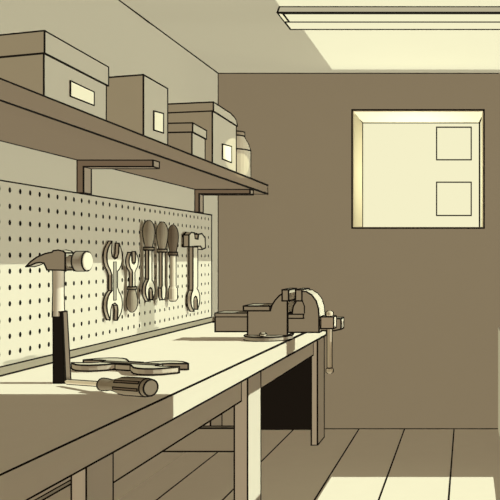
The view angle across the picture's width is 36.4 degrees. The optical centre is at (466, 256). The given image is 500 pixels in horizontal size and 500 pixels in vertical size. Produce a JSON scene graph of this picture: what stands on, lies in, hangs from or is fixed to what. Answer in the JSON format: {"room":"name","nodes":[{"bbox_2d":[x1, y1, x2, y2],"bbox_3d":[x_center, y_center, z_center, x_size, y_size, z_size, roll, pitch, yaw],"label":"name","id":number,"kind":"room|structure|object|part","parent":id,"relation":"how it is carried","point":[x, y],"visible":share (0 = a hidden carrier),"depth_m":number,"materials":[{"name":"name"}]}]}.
{"room":"workshop","nodes":[
{"label":"workshop","id":0,"kind":"room"},
{"bbox_2d":[0,0,217,316],"bbox_3d":[-1.932,-0.045,2.395,0.100,2.690,5.990,0,0,0],"label":"wall","id":1,"kind":"structure","parent":0,"point":[110,32],"depth_m":3.74,"materials":[{"name":"paint"}]},
{"bbox_2d":[0,180,213,376],"bbox_3d":[-1.872,0.084,3.780,0.028,0.792,2.845,0,0,0],"label":"pegboard","id":2,"kind":"object","parent":1,"relation":"attached to","point":[35,220],"visible":0.66,"depth_m":3.39,"materials":[{"name":"beige"}]},
{"bbox_3d":[-1.870,0.462,3.780,0.024,0.037,2.845,0,0,0],"label":"rail","id":3,"kind":"part","parent":2,"relation":"part of","materials":[{"name":"beige"}]},
{"bbox_2d":[102,240,122,320],"bbox_3d":[-1.851,0.126,3.659,0.025,0.422,0.168,0,0,0],"label":"wrench","id":4,"kind":"object","parent":2,"relation":"hanging from","point":[112,264],"visible":1,"depth_m":3.64,"materials":[{"name":"metal"}]},
{"bbox_2d":[125,251,138,312],"bbox_3d":[-1.833,0.136,3.830,0.054,0.339,0.113,0,0,14],"label":"wrench","id":5,"kind":"object","parent":2,"relation":"hanging from","point":[131,259],"visible":1,"depth_m":3.81,"materials":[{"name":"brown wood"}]},
{"bbox_3d":[-1.833,0.230,3.830,0.056,0.151,0.054,0,0,0],"label":"handle","id":6,"kind":"part","parent":5,"relation":"part of","materials":[{"name":"brown wood"}]},
{"bbox_2d":[141,220,155,301],"bbox_3d":[-1.828,0.021,4.021,0.062,0.471,0.129,0,0,14],"label":"wrench","id":7,"kind":"object","parent":2,"relation":"hanging from","point":[148,290],"visible":1,"depth_m":4.00,"materials":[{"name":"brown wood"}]},
{"bbox_3d":[-1.828,-0.122,4.021,0.065,0.185,0.062,0,0,0],"label":"handle","id":8,"kind":"part","parent":7,"relation":"part of","materials":[{"name":"brown wood"}]},
{"bbox_2d":[156,221,168,299],"bbox_3d":[-1.829,0.022,4.198,0.063,0.474,0.066,0,0,41],"label":"screwdriver","id":9,"kind":"object","parent":2,"relation":"hanging from","point":[162,233],"visible":1,"depth_m":4.18,"materials":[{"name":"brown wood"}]},
{"bbox_3d":[-1.828,-0.117,4.198,0.065,0.196,0.062,0,0,0],"label":"handle","id":10,"kind":"part","parent":9,"relation":"part of","materials":[{"name":"brown wood"}]},
{"bbox_2d":[168,224,178,301],"bbox_3d":[-1.828,0.037,4.352,0.061,0.482,0.060,0,0,14],"label":"screwdriver","id":11,"kind":"object","parent":2,"relation":"hanging from","point":[173,238],"visible":0.98,"depth_m":4.34,"materials":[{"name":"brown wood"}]},
{"bbox_3d":[-1.828,-0.103,4.352,0.064,0.202,0.060,0,0,0],"label":"handle","id":12,"kind":"part","parent":11,"relation":"part of","materials":[{"name":"brown wood"}]},
{"bbox_2d":[183,232,205,311],"bbox_3d":[-1.837,0.100,4.719,0.048,0.535,0.295,0,0,0],"label":"wrench","id":13,"kind":"object","parent":2,"relation":"hanging from","point":[194,241],"visible":1,"depth_m":4.67,"materials":[{"name":"metal"}]},
{"bbox_2d":[0,78,268,213],"bbox_3d":[-1.630,-0.423,3.210,0.519,0.238,4.029,0,0,0],"label":"wall shelf","id":14,"kind":"object","parent":1,"relation":"attached to","point":[30,119],"visible":0.98,"depth_m":3.08,"materials":[{"name":"brown wood"}]},
{"bbox_2d":[0,30,108,119],"bbox_3d":[-1.616,-0.643,2.599,0.434,0.221,0.560,0,0,0],"label":"lidded box","id":15,"kind":"object","parent":14,"relation":"on","point":[39,61],"visible":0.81,"depth_m":2.39,"materials":[{"name":"brown cardboard"}]},
{"bbox_3d":[-1.616,-0.714,2.599,0.434,0.079,0.560,0,0,0],"label":"lid","id":16,"kind":"part","parent":15,"relation":"part of","materials":[{"name":"beige cardboard"}]},
{"bbox_2d":[107,74,167,143],"bbox_3d":[-1.615,-0.671,3.275,0.448,0.279,0.255,0,0,15],"label":"file box","id":17,"kind":"object","parent":14,"relation":"on","point":[138,103],"visible":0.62,"depth_m":3.13,"materials":[{"name":"brown cardboard"}]},
{"bbox_2d":[168,122,206,158],"bbox_3d":[-1.602,-0.620,3.801,0.332,0.176,0.264,0,0,0],"label":"lidded box","id":18,"kind":"object","parent":14,"relation":"on","point":[190,137],"visible":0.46,"depth_m":3.69,"materials":[{"name":"brown cardboard"}]},
{"bbox_3d":[-1.602,-0.680,3.801,0.332,0.055,0.264,0,0,0],"label":"lid","id":19,"kind":"part","parent":18,"relation":"part of","materials":[{"name":"beige cardboard"}]},
{"bbox_2d":[168,101,237,171],"bbox_3d":[-1.660,-0.714,4.295,0.405,0.366,0.531,0,0,0],"label":"lidded box","id":20,"kind":"object","parent":14,"relation":"on","point":[221,125],"visible":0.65,"depth_m":4.09,"materials":[{"name":"brown cardboard"}]},
{"bbox_3d":[-1.657,-0.865,4.295,0.400,0.064,0.531,0,0,0],"label":"lid","id":21,"kind":"part","parent":20,"relation":"part of","materials":[{"name":"beige cardboard"}]},
{"bbox_2d":[237,130,250,176],"bbox_3d":[-1.567,-0.694,4.770,0.187,0.330,0.187,0,0,0],"label":"jar","id":22,"kind":"object","parent":14,"relation":"on","point":[243,147],"visible":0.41,"depth_m":4.72,"materials":[{"name":"glass"}]},
{"bbox_3d":[-1.567,-0.837,4.770,0.108,0.044,0.108,0,0,0],"label":"lid","id":23,"kind":"part","parent":22,"relation":"part of","materials":[{"name":"beige metal"}]},
{"bbox_2d":[119,0,217,73],"bbox_3d":[-1.882,-1.390,2.895,0.015,0.013,4.795,0,0,0],"label":"ceiling edge","id":24,"kind":"structure","parent":1,"relation":"attached to","point":[119,0],"depth_m":4.41,"materials":[{"name":"black"}]},
{"bbox_2d":[218,74,218,311],"bbox_3d":[-1.882,-0.045,5.290,0.010,2.697,0.011,0,0,0],"label":"wall corner","id":25,"kind":"structure","parent":1,"relation":"attached to","point":[218,74],"depth_m":5.29,"materials":[{"name":"black paint"}]},
{"bbox_2d":[118,429,499,499],"bbox_3d":[0.109,1.349,2.395,4.182,0.101,5.990,0,0,0],"label":"floor","id":26,"kind":"structure","parent":0,"point":[347,464],"depth_m":4.30,"materials":[{"name":"brown wood"}]},
{"bbox_2d":[0,322,326,499],"bbox_3d":[-1.452,0.889,2.752,0.863,0.832,4.708,0,0,0],"label":"workbench","id":27,"kind":"object","parent":26,"relation":"on","point":[58,441],"visible":0.96,"depth_m":2.68,"materials":[{"name":"brown wood"}]},
{"bbox_3d":[-1.760,1.056,3.435,0.042,0.121,2.798,0,0,0],"label":"rail","id":28,"kind":"part","parent":27,"relation":"part of","materials":[{"name":"brown wood"}]},
{"bbox_2d":[25,249,92,383],"bbox_3d":[-1.554,0.225,2.667,0.226,0.509,0.081,0,0,0],"label":"hammer","id":29,"kind":"object","parent":27,"relation":"on","point":[57,261],"visible":0.98,"depth_m":2.65,"materials":[{"name":"metal"}]},
{"bbox_3d":[-1.052,0.933,1.968,0.045,0.737,0.148,0,0,0],"label":"leg","id":30,"kind":"part","parent":27,"relation":"part of","materials":[{"name":"brown wood"}]},
{"bbox_3d":[-1.859,0.923,2.725,0.038,0.713,4.650,0,0,0],"label":"panel","id":31,"kind":"part","parent":27,"relation":"part of","materials":[{"name":"brown wood"}]},
{"bbox_2d":[65,376,158,396],"bbox_3d":[-1.279,0.442,2.468,0.503,0.070,0.067,0,0,28],"label":"screwdriver","id":32,"kind":"object","parent":27,"relation":"on","point":[125,386],"visible":1,"depth_m":2.38,"materials":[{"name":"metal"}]},
{"bbox_3d":[-1.183,0.442,2.423,0.290,0.070,0.066,0,0,31],"label":"handle","id":33,"kind":"part","parent":32,"relation":"part of","materials":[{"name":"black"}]},
{"bbox_2d":[71,357,188,375],"bbox_3d":[-1.431,0.463,2.971,0.538,0.031,0.215,0,0,17],"label":"wrench","id":34,"kind":"object","parent":27,"relation":"on","point":[153,368],"visible":1,"depth_m":2.93,"materials":[{"name":"metal"}]},
{"bbox_3d":[-1.432,0.870,3.350,0.684,0.117,0.048,0,0,0],"label":"cross rail","id":35,"kind":"part","parent":27,"relation":"part of","materials":[{"name":"wood"}]},
{"bbox_3d":[-1.800,0.933,4.940,0.072,0.743,0.232,0,0,0],"label":"leg","id":36,"kind":"part","parent":27,"relation":"part of","materials":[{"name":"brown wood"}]},
{"bbox_3d":[-1.063,0.933,3.396,0.070,0.740,0.216,0,0,0],"label":"leg","id":37,"kind":"part","parent":27,"relation":"part of","materials":[{"name":"brown wood"}]},
{"bbox_2d":[214,288,343,373],"bbox_3d":[-1.091,0.428,4.100,0.728,0.488,0.285,0,0,0],"label":"bench vise","id":38,"kind":"object","parent":27,"relation":"attached to","point":[300,310],"visible":1,"depth_m":4.02,"materials":[{"name":"metal"}]},
{"bbox_3d":[-1.040,0.220,4.100,0.046,0.072,0.194,0,0,0],"label":"jaw plate","id":39,"kind":"part","parent":38,"relation":"part of","materials":[{"name":"metal"}]},
{"bbox_3d":[-0.963,0.220,4.100,0.046,0.072,0.194,0,0,0],"label":"jaw plate","id":40,"kind":"part","parent":38,"relation":"part of","materials":[{"name":"metal"}]},
{"bbox_3d":[-1.053,0.933,4.940,0.054,0.743,0.232,0,0,0],"label":"leg","id":41,"kind":"part","parent":27,"relation":"part of","materials":[{"name":"brown wood"}]},
{"bbox_2d":[261,358,310,429],"bbox_3d":[-1.407,0.930,5.275,0.585,0.740,0.026,0,0,0],"label":"board","id":42,"kind":"object","parent":26,"relation":"on","point":[286,401],"visible":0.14,"depth_m":5.26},
{"bbox_2d":[121,0,499,72],"bbox_3d":[-0.859,-1.440,2.395,2.247,0.100,5.990,0,0,0],"label":"ceiling","id":43,"kind":"structure","parent":0,"point":[230,36],"depth_m":4.54,"materials":[{"name":"paint"}]},
{"bbox_2d":[276,6,499,29],"bbox_3d":[-0.401,-1.371,4.021,1.312,0.046,0.283,0,0,0],"label":"ceiling lamp","id":44,"kind":"object","parent":43,"relation":"attached to","point":[294,17],"visible":1,"depth_m":3.94,"materials":[{"name":"beige plastic"}]},
{"bbox_2d":[282,13,499,22],"bbox_3d":[-0.386,-1.353,3.957,1.282,0.009,0.148,0,0,0],"label":"diffuser","id":45,"kind":"object","parent":44,"relation":"attached to","point":[286,17],"depth_m":3.96,"materials":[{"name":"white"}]},
{"bbox_2d":[284,21,499,29],"bbox_3d":[-0.399,-1.353,4.091,1.308,0.009,0.141,0,0,0],"label":"diffuser","id":46,"kind":"object","parent":44,"relation":"attached to","point":[292,25],"depth_m":4.09,"materials":[{"name":"beige plastic"}]},
{"bbox_2d":[219,73,499,427],"bbox_3d":[-0.773,-0.045,5.540,2.217,2.690,0.500,0,0,0],"label":"wall","id":47,"kind":"structure","parent":0,"point":[417,345],"depth_m":5.29,"materials":[{"name":"paint"}]},
{"bbox_2d":[218,73,498,73],"bbox_3d":[-0.824,-1.390,5.290,2.125,0.012,0.013,0,0,0],"label":"ceiling edge","id":48,"kind":"structure","parent":47,"relation":"attached to","point":[218,73],"depth_m":5.29,"materials":[{"name":"black"}]},
{"bbox_2d":[325,428,497,428],"bbox_3d":[-0.824,1.300,5.290,2.125,0.012,0.013,0,0,0],"label":"floor edge","id":49,"kind":"structure","parent":47,"relation":"attached to","point":[325,428],"depth_m":5.29,"materials":[{"name":"black wood"}]},
{"bbox_2d":[351,109,484,228],"bbox_3d":[-0.370,-0.665,5.519,1.012,0.905,0.472,0,0,0],"label":"window","id":50,"kind":"structure","parent":47,"relation":"in","point":[411,168],"depth_m":5.73,"materials":[{"name":"beige glass"}]},
{"bbox_2d":[498,327,499,436],"bbox_3d":[0.250,0.915,2.345,0.030,0.770,5.890,0,0,0],"label":"wall","id":51,"kind":"structure","parent":0,"point":[498,327],"depth_m":5.09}
]}

